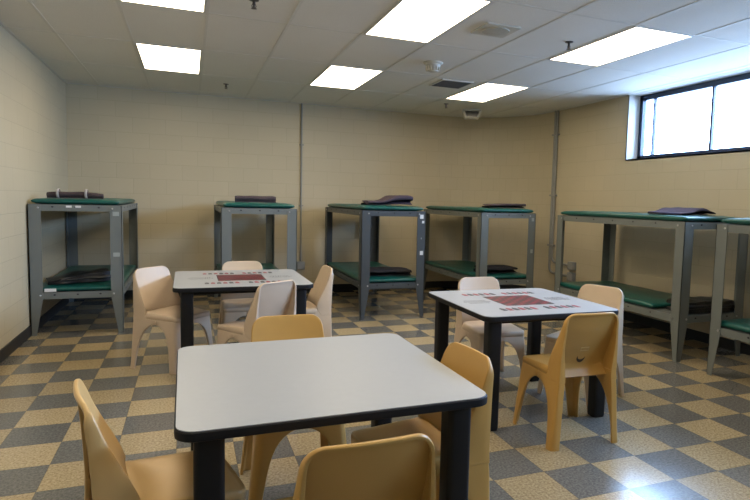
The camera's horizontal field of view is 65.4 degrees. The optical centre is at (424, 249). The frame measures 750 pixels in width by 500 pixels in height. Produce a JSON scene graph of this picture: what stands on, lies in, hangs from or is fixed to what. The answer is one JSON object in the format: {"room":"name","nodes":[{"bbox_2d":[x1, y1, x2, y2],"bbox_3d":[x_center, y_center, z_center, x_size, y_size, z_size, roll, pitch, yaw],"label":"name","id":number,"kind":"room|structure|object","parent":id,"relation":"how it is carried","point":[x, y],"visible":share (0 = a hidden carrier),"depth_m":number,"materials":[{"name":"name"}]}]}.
{"room":"prison interior","nodes":[
{"label":"prison interior","id":0,"kind":"room"},
{"bbox_2d":[0,25,67,348],"bbox_3d":[-2.517,-0.242,2.315,0.001,2.815,11.400,0,5,-22],"label":"wall","id":1,"kind":"structure","parent":0,"point":[33,123],"depth_m":5.58,"materials":[{"name":"beige paint"}]},
{"bbox_2d":[0,299,68,363],"bbox_3d":[-2.548,1.107,2.431,0.012,0.105,11.400,0,5,-22],"label":"baseboard","id":2,"kind":"structure","parent":1,"relation":"attached to","point":[7,350],"depth_m":5.55,"materials":[{"name":"black rubber"}]},
{"bbox_2d":[66,83,440,289],"bbox_3d":[-2.207,-0.761,8.565,5.265,2.815,0.001,0,5,-22],"label":"wall","id":3,"kind":"structure","parent":0,"point":[177,155],"depth_m":8.35,"materials":[{"name":"beige paint"}]},
{"bbox_2d":[74,281,436,299],"bbox_3d":[-2.240,0.590,8.673,5.265,0.105,0.012,0,5,-22],"label":"baseboard","id":4,"kind":"structure","parent":3,"relation":"attached to","point":[429,284],"depth_m":9.04,"materials":[{"name":"black rubber"}]},
{"bbox_2d":[297,103,304,269],"bbox_3d":[-1.835,-0.935,8.663,0.120,2.465,0.063,0,5,-22],"label":"conduit","id":5,"kind":"object","parent":3,"relation":"attached to","point":[300,264],"visible":0.87,"depth_m":8.68,"materials":[{"name":"grey metal"}]},
{"bbox_2d":[0,287,749,499],"bbox_3d":[0.563,1.132,3.747,6.765,0.001,11.500,0,5,-22],"label":"floor","id":6,"kind":"structure","parent":0,"point":[683,431],"depth_m":3.86,"materials":[{"name":"tile"}]},
{"bbox_2d":[27,203,138,335],"bbox_3d":[-3.841,0.112,6.719,0.822,1.300,1.992,0,5,-22],"label":"bunk bed","id":7,"kind":"object","parent":6,"relation":"on","point":[117,291],"visible":0.73,"depth_m":5.90,"materials":[{"name":"grey metal"}]},
{"bbox_2d":[31,198,134,204],"bbox_3d":[-3.823,-0.567,6.662,0.765,0.064,1.950,0,5,-22],"label":"mattress","id":8,"kind":"object","parent":7,"relation":"on","point":[105,201],"visible":0.84,"depth_m":5.82,"materials":[{"name":"green plastic"}]},
{"bbox_2d":[46,188,103,198],"bbox_3d":[-3.534,-0.570,5.880,0.500,0.097,0.097,0,5,-19],"label":"rolled blanket","id":9,"kind":"object","parent":8,"relation":"on","point":[86,194],"visible":1,"depth_m":5.87,"materials":[{"name":"grey fabric"}]},
{"bbox_2d":[43,265,135,290],"bbox_3d":[-3.846,0.302,6.735,0.765,0.062,1.950,0,5,-22],"label":"mattress","id":10,"kind":"object","parent":7,"relation":"on","point":[128,269],"visible":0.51,"depth_m":6.02,"materials":[{"name":"green plastic"}]},
{"bbox_2d":[46,268,110,284],"bbox_3d":[-3.641,0.267,6.113,0.571,0.124,0.405,-2,6,-36],"label":"bedding","id":11,"kind":"object","parent":10,"relation":"on","point":[101,274],"visible":1,"depth_m":6.03,"materials":[{"name":"black fabric"}]},
{"bbox_2d":[73,379,245,499],"bbox_3d":[-0.900,0.836,1.994,0.506,0.809,0.484,-2,6,-34],"label":"chair","id":12,"kind":"object","parent":6,"relation":"on","point":[107,474],"visible":0.87,"depth_m":1.94,"materials":[{"name":"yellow plastic"}]},
{"bbox_2d":[130,266,212,374],"bbox_3d":[-2.117,0.561,4.880,0.506,0.809,0.484,3,5,21],"label":"chair","id":13,"kind":"object","parent":6,"relation":"on","point":[155,302],"visible":0.9,"depth_m":4.77,"materials":[{"name":"beige plastic"}]},
{"bbox_2d":[218,261,262,343],"bbox_3d":[-1.666,0.531,5.375,0.484,0.809,0.506,0,5,-22],"label":"chair","id":14,"kind":"object","parent":6,"relation":"on","point":[233,306],"visible":0.5,"depth_m":5.40,"materials":[{"name":"beige plastic"}]},
{"bbox_2d":[172,269,312,347],"bbox_3d":[-1.569,0.601,4.962,1.048,0.741,1.048,0,5,-22],"label":"table","id":15,"kind":"object","parent":6,"relation":"on","point":[188,284],"visible":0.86,"depth_m":4.64,"materials":[{"name":"white laminate"}]},
{"bbox_2d":[214,205,296,297],"bbox_3d":[-2.197,0.101,7.362,0.822,1.300,1.992,0,5,-22],"label":"bunk bed","id":16,"kind":"object","parent":6,"relation":"on","point":[222,215],"visible":0.51,"depth_m":6.55,"materials":[{"name":"grey metal"}]},
{"bbox_2d":[216,263,277,269],"bbox_3d":[-2.202,0.291,7.378,0.765,0.063,1.950,0,5,-22],"label":"mattress","id":17,"kind":"object","parent":16,"relation":"on","point":[265,266],"visible":0.19,"depth_m":7.85,"materials":[{"name":"green plastic"}]},
{"bbox_2d":[216,201,294,207],"bbox_3d":[-2.179,-0.577,7.305,0.765,0.064,1.950,0,5,-22],"label":"mattress","id":18,"kind":"object","parent":16,"relation":"on","point":[221,203],"visible":0.78,"depth_m":6.44,"materials":[{"name":"green plastic"}]},
{"bbox_2d":[235,195,275,202],"bbox_3d":[-1.919,-0.580,6.605,0.452,0.076,0.072,-1,5,-24],"label":"rolled blanket","id":19,"kind":"object","parent":18,"relation":"on","point":[265,199],"visible":1,"depth_m":6.58,"materials":[{"name":"grey fabric"}]},
{"bbox_2d":[216,280,295,343],"bbox_3d":[-1.288,0.617,4.469,0.506,0.809,0.484,5,6,34],"label":"chair","id":20,"kind":"object","parent":6,"relation":"on","point":[279,297],"visible":0.56,"depth_m":4.33,"materials":[{"name":"beige plastic"}]},
{"bbox_2d":[240,314,346,499],"bbox_3d":[-0.646,0.768,2.881,0.484,0.809,0.506,0,5,-22],"label":"chair","id":21,"kind":"object","parent":6,"relation":"on","point":[300,326],"visible":0.34,"depth_m":2.98,"materials":[{"name":"plastic"}]},
{"bbox_2d":[306,265,332,336],"bbox_3d":[-1.107,0.555,5.258,0.506,0.809,0.484,-1,5,-24],"label":"chair","id":22,"kind":"object","parent":6,"relation":"on","point":[319,300],"visible":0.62,"depth_m":5.15,"materials":[{"name":"beige plastic"}]},
{"bbox_2d":[174,333,486,499],"bbox_3d":[-0.446,0.849,2.380,1.048,0.740,1.048,0,5,-23],"label":"table","id":23,"kind":"object","parent":6,"relation":"on","point":[232,390],"visible":0.89,"depth_m":2.10,"materials":[{"name":"white laminate"}]},
{"bbox_2d":[276,433,435,499],"bbox_3d":[-0.238,0.874,1.753,0.484,0.809,0.506,-1,5,-23],"label":"chair","id":24,"kind":"object","parent":6,"relation":"on","point":[401,467],"visible":1,"depth_m":1.53,"materials":[{"name":"plastic"}]},
{"bbox_2d":[325,207,425,319],"bbox_3d":[-0.743,0.092,7.928,0.822,1.300,1.992,0,5,-22],"label":"bunk bed","id":25,"kind":"object","parent":6,"relation":"on","point":[368,219],"visible":0.81,"depth_m":7.11,"materials":[{"name":"grey metal"}]},
{"bbox_2d":[327,261,415,281],"bbox_3d":[-0.748,0.282,7.944,0.765,0.061,1.950,0,5,-22],"label":"mattress","id":26,"kind":"object","parent":25,"relation":"on","point":[350,269],"visible":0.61,"depth_m":7.59,"materials":[{"name":"green plastic"}]},
{"bbox_2d":[370,267,411,275],"bbox_3d":[-0.468,0.267,7.330,0.548,0.086,0.346,0,5,-19],"label":"folded blanket","id":27,"kind":"object","parent":26,"relation":"on","point":[374,271],"visible":0.91,"depth_m":7.22,"materials":[{"name":"grey fabric"}]},
{"bbox_2d":[328,203,422,210],"bbox_3d":[-0.725,-0.587,7.871,0.765,0.064,1.950,0,5,-22],"label":"mattress","id":28,"kind":"object","parent":25,"relation":"on","point":[336,205],"visible":0.84,"depth_m":7.06,"materials":[{"name":"green plastic"}]},
{"bbox_2d":[361,195,412,204],"bbox_3d":[-0.465,-0.621,7.225,0.583,0.131,0.345,-1,5,-24],"label":"folded blanket","id":29,"kind":"object","parent":28,"relation":"on","point":[389,199],"visible":1,"depth_m":7.14,"materials":[{"name":"grey fabric"}]},
{"bbox_2d":[351,342,493,499],"bbox_3d":[-0.025,0.825,2.396,0.506,0.809,0.484,-1,5,-26],"label":"chair","id":30,"kind":"object","parent":6,"relation":"on","point":[469,363],"visible":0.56,"depth_m":2.36,"materials":[{"name":"plastic"}]},
{"bbox_2d":[424,209,535,288],"bbox_3d":[0.716,0.082,8.512,0.822,1.300,1.992,0,5,-22],"label":"bunk bed","id":31,"kind":"object","parent":6,"relation":"on","point":[483,217],"visible":0.7,"depth_m":7.72,"materials":[{"name":"grey metal"}]},
{"bbox_2d":[425,260,525,278],"bbox_3d":[0.711,0.271,8.528,0.765,0.063,1.950,0,5,-22],"label":"mattress","id":32,"kind":"object","parent":31,"relation":"on","point":[464,267],"visible":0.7,"depth_m":8.33,"materials":[{"name":"green plastic"}]},
{"bbox_2d":[473,265,517,272],"bbox_3d":[0.968,0.257,7.912,0.527,0.085,0.349,-1,5,-25],"label":"folded blanket","id":33,"kind":"object","parent":32,"relation":"on","point":[490,268],"visible":0.8,"depth_m":7.83,"materials":[{"name":"grey fabric"}]},
{"bbox_2d":[426,206,533,212],"bbox_3d":[0.734,-0.597,8.455,0.765,0.063,1.950,0,5,-22],"label":"mattress","id":34,"kind":"object","parent":31,"relation":"on","point":[452,208],"visible":0.91,"depth_m":7.68,"materials":[{"name":"green plastic"}]},
{"bbox_2d":[482,203,525,207],"bbox_3d":[1.071,-0.597,7.827,0.544,0.064,0.284,0,5,-20],"label":"rolled blanket","id":35,"kind":"object","parent":34,"relation":"on","point":[498,205],"visible":1,"depth_m":7.74,"materials":[{"name":"grey fabric"}]},
{"bbox_2d":[454,277,527,386],"bbox_3d":[0.519,0.649,4.657,0.484,0.809,0.506,0,5,-20],"label":"chair","id":36,"kind":"object","parent":6,"relation":"on","point":[471,327],"visible":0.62,"depth_m":4.66,"materials":[{"name":"beige plastic"}]},
{"bbox_2d":[428,288,618,431],"bbox_3d":[0.655,0.726,4.173,1.012,0.741,1.012,0,5,-21],"label":"table","id":37,"kind":"object","parent":6,"relation":"on","point":[495,307],"visible":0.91,"depth_m":3.94,"materials":[{"name":"white laminate"}]},
{"bbox_2d":[513,312,618,451],"bbox_3d":[0.891,0.746,3.622,0.484,0.809,0.506,0,5,-20],"label":"chair","id":38,"kind":"object","parent":6,"relation":"on","point":[586,344],"visible":1,"depth_m":3.47,"materials":[{"name":"plastic"}]},
{"bbox_2d":[537,284,623,407],"bbox_3d":[1.203,0.690,4.383,0.506,0.809,0.484,-3,7,-44],"label":"chair","id":39,"kind":"object","parent":6,"relation":"on","point":[613,297],"visible":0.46,"depth_m":4.38,"materials":[{"name":"beige plastic"}]},
{"bbox_2d":[554,215,748,361],"bbox_3d":[2.356,0.304,6.387,0.822,1.300,1.992,0,5,-22],"label":"bunk bed","id":40,"kind":"object","parent":6,"relation":"on","point":[678,316],"visible":0.66,"depth_m":5.58,"materials":[{"name":"grey metal"}]},
{"bbox_2d":[560,281,671,307],"bbox_3d":[2.286,0.478,6.564,0.765,0.064,1.600,0,5,-22],"label":"mattress","id":41,"kind":"object","parent":40,"relation":"on","point":[641,296],"visible":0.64,"depth_m":6.35,"materials":[{"name":"green plastic"}]},
{"bbox_2d":[561,211,738,221],"bbox_3d":[2.374,-0.374,6.330,0.765,0.063,1.950,0,5,-22],"label":"mattress","id":42,"kind":"object","parent":40,"relation":"on","point":[628,215],"visible":0.89,"depth_m":5.75,"materials":[{"name":"green plastic"}]},
{"bbox_2d":[648,207,715,214],"bbox_3d":[2.566,-0.390,5.788,0.623,0.072,0.422,-2,6,-36],"label":"folded blanket","id":43,"kind":"object","parent":42,"relation":"on","point":[675,210],"visible":1,"depth_m":5.68,"materials":[{"name":"grey fabric"}]},
{"bbox_2d":[666,296,734,313],"bbox_3d":[2.698,0.529,5.665,0.609,0.126,0.311,0,5,-20],"label":"bedding","id":44,"kind":"object","parent":40,"relation":"on","point":[699,304],"visible":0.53,"depth_m":5.55,"materials":[{"name":"black fabric"}]},
{"bbox_2d":[707,224,749,374],"bbox_3d":[3.205,0.510,4.210,0.822,1.300,1.992,0,5,-22],"label":"bunk bed","id":45,"kind":"object","parent":6,"relation":"on","point":[716,330],"visible":0.97,"depth_m":4.90,"materials":[{"name":"grey metal"}]},
{"bbox_2d":[721,318,749,332],"bbox_3d":[3.200,0.700,4.226,0.765,0.062,1.950,0,5,-22],"label":"mattress","id":46,"kind":"object","parent":45,"relation":"on","point":[743,324],"visible":0.93,"depth_m":4.84,"materials":[{"name":"green plastic"}]},
{"bbox_2d":[722,218,749,224],"bbox_3d":[3.223,-0.168,4.153,0.765,0.063,1.950,0,5,-22],"label":"mattress","id":47,"kind":"object","parent":45,"relation":"on","point":[740,221],"visible":0.99,"depth_m":4.77,"materials":[{"name":"green plastic"}]},
{"bbox_2d":[0,0,749,117],"bbox_3d":[0.730,-1.673,3.548,6.965,0.001,11.500,0,5,-22],"label":"ceiling","id":48,"kind":"structure","parent":0,"point":[92,18],"depth_m":5.34,"materials":[{"name":"tile"}]},
{"bbox_2d":[119,0,206,12],"bbox_3d":[-1.713,-1.752,3.759,0.584,0.006,1.193,0,5,-22],"label":"recessed light","id":49,"kind":"object","parent":48,"relation":"in","point":[189,5],"visible":1,"depth_m":4.24,"materials":[{"name":"white plastic"}]},
{"bbox_2d":[134,42,201,73],"bbox_3d":[-2.624,-1.966,6.011,0.584,0.006,1.193,0,5,-22],"label":"recessed light","id":50,"kind":"object","parent":48,"relation":"in","point":[153,57],"visible":1,"depth_m":5.93,"materials":[{"name":"white plastic"}]},
{"bbox_2d":[249,0,258,9],"bbox_3d":[-1.209,-1.741,4.118,0.068,0.062,0.067,0,5,-22],"label":"sprinkler","id":51,"kind":"object","parent":48,"relation":"attached to","point":[252,1],"visible":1,"depth_m":4.11,"materials":[{"name":"metal"}]},
{"bbox_2d":[309,65,383,89],"bbox_3d":[-0.929,-1.979,6.696,0.584,0.006,1.193,0,5,-22],"label":"recessed light","id":52,"kind":"object","parent":48,"relation":"in","point":[334,76],"visible":1,"depth_m":6.62,"materials":[{"name":"white plastic"}]},
{"bbox_2d":[0,0,749,117],"bbox_3d":[0.563,-1.665,3.427,6.565,0.003,11.400,0,5,-22],"label":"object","id":53,"kind":"structure","parent":48,"relation":"attached to","point":[29,1],"depth_m":5.49,"materials":[{"name":"paint"}]},
{"bbox_2d":[364,0,492,42],"bbox_3d":[-0.018,-1.765,4.444,0.584,0.006,1.193,0,5,-22],"label":"recessed light","id":54,"kind":"object","parent":48,"relation":"in","point":[423,21],"visible":1,"depth_m":4.42,"materials":[{"name":"white plastic"}]},
{"bbox_2d":[423,60,442,72],"bbox_3d":[0.086,-1.835,5.839,0.196,0.096,0.196,0,5,-22],"label":"smoke detector","id":55,"kind":"object","parent":48,"relation":"attached to","point":[432,66],"visible":1,"depth_m":5.78,"materials":[{"name":"white plastic"}]},
{"bbox_2d":[429,79,473,88],"bbox_3d":[0.317,-1.955,6.841,0.400,0.013,0.400,0,5,-22],"label":"ceiling vent","id":56,"kind":"object","parent":48,"relation":"in","point":[447,83],"visible":1,"depth_m":6.81,"materials":[{"name":"grey metal"}]},
{"bbox_2d":[462,109,481,119],"bbox_3d":[0.714,-2.046,8.776,0.288,0.135,0.148,2,5,0],"label":"security camera","id":57,"kind":"object","parent":48,"relation":"attached to","point":[468,114],"visible":1,"depth_m":8.71,"materials":[{"name":"white plastic"}]},
{"bbox_2d":[445,83,529,101],"bbox_3d":[0.767,-1.992,7.381,0.584,0.006,1.193,0,5,-22],"label":"recessed light","id":58,"kind":"object","parent":48,"relation":"in","point":[484,92],"visible":1,"depth_m":7.32,"materials":[{"name":"white plastic"}]},
{"bbox_2d":[471,22,520,37],"bbox_3d":[0.571,-1.760,4.667,0.300,0.022,0.300,0,5,-22],"label":"ceiling vent","id":59,"kind":"object","parent":48,"relation":"in","point":[491,29],"visible":1,"depth_m":4.62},
{"bbox_2d":[482,27,508,35],"bbox_3d":[0.571,-1.754,4.667,0.224,0.010,0.223,0,5,-22],"label":"grille","id":60,"kind":"object","parent":59,"relation":"attached to","point":[489,31],"depth_m":4.64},
{"bbox_2d":[565,41,572,49],"bbox_3d":[1.237,-1.748,4.968,0.068,0.062,0.067,0,5,-22],"label":"sprinkler","id":61,"kind":"object","parent":48,"relation":"attached to","point":[567,42],"visible":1,"depth_m":4.96,"materials":[{"name":"metal"}]},
{"bbox_2d":[548,26,692,66],"bbox_3d":[1.678,-1.778,5.130,0.584,0.006,1.193,0,5,-22],"label":"recessed light","id":62,"kind":"object","parent":48,"relation":"in","point":[635,40],"visible":1,"depth_m":5.04,"materials":[{"name":"white plastic"}]},
{"bbox_2d":[436,112,554,289],"bbox_3d":[1.154,-0.739,9.369,1.838,2.815,0.381,4,5,23],"label":"wall","id":63,"kind":"structure","parent":0,"point":[495,160],"depth_m":9.50,"materials":[{"name":"beige paint"}]},
{"bbox_2d":[436,281,533,288],"bbox_3d":[1.117,0.611,9.479,1.838,0.105,0.389,4,5,23],"label":"baseboard","id":64,"kind":"structure","parent":63,"relation":"attached to","point":[439,283],"depth_m":9.67,"materials":[{"name":"black rubber"}]},
{"bbox_2d":[547,68,749,344],"bbox_3d":[3.812,-0.231,4.174,0.001,2.815,10.100,0,5,-22],"label":"wall","id":65,"kind":"structure","parent":0,"point":[594,173],"depth_m":7.14,"materials":[{"name":"beige paint"}]},
{"bbox_2d":[547,110,575,281],"bbox_3d":[2.030,-0.809,8.480,0.067,2.480,0.685,0,5,-22],"label":"conduit","id":66,"kind":"object","parent":65,"relation":"attached to","point":[571,277],"visible":0.94,"depth_m":8.69,"materials":[{"name":"grey metal"}]},
{"bbox_2d":[623,311,749,355],"bbox_3d":[3.771,1.119,4.286,0.012,0.105,10.100,0,5,-22],"label":"baseboard","id":67,"kind":"structure","parent":65,"relation":"attached to","point":[700,336],"depth_m":6.38,"materials":[{"name":"black rubber"}]},
{"bbox_2d":[625,68,749,160],"bbox_3d":[3.959,-1.226,4.139,0.260,0.820,6.940,0,5,-22],"label":"window","id":68,"kind":"structure","parent":65,"relation":"in","point":[637,107],"depth_m":6.88,"materials":[{"name":"black metal"}]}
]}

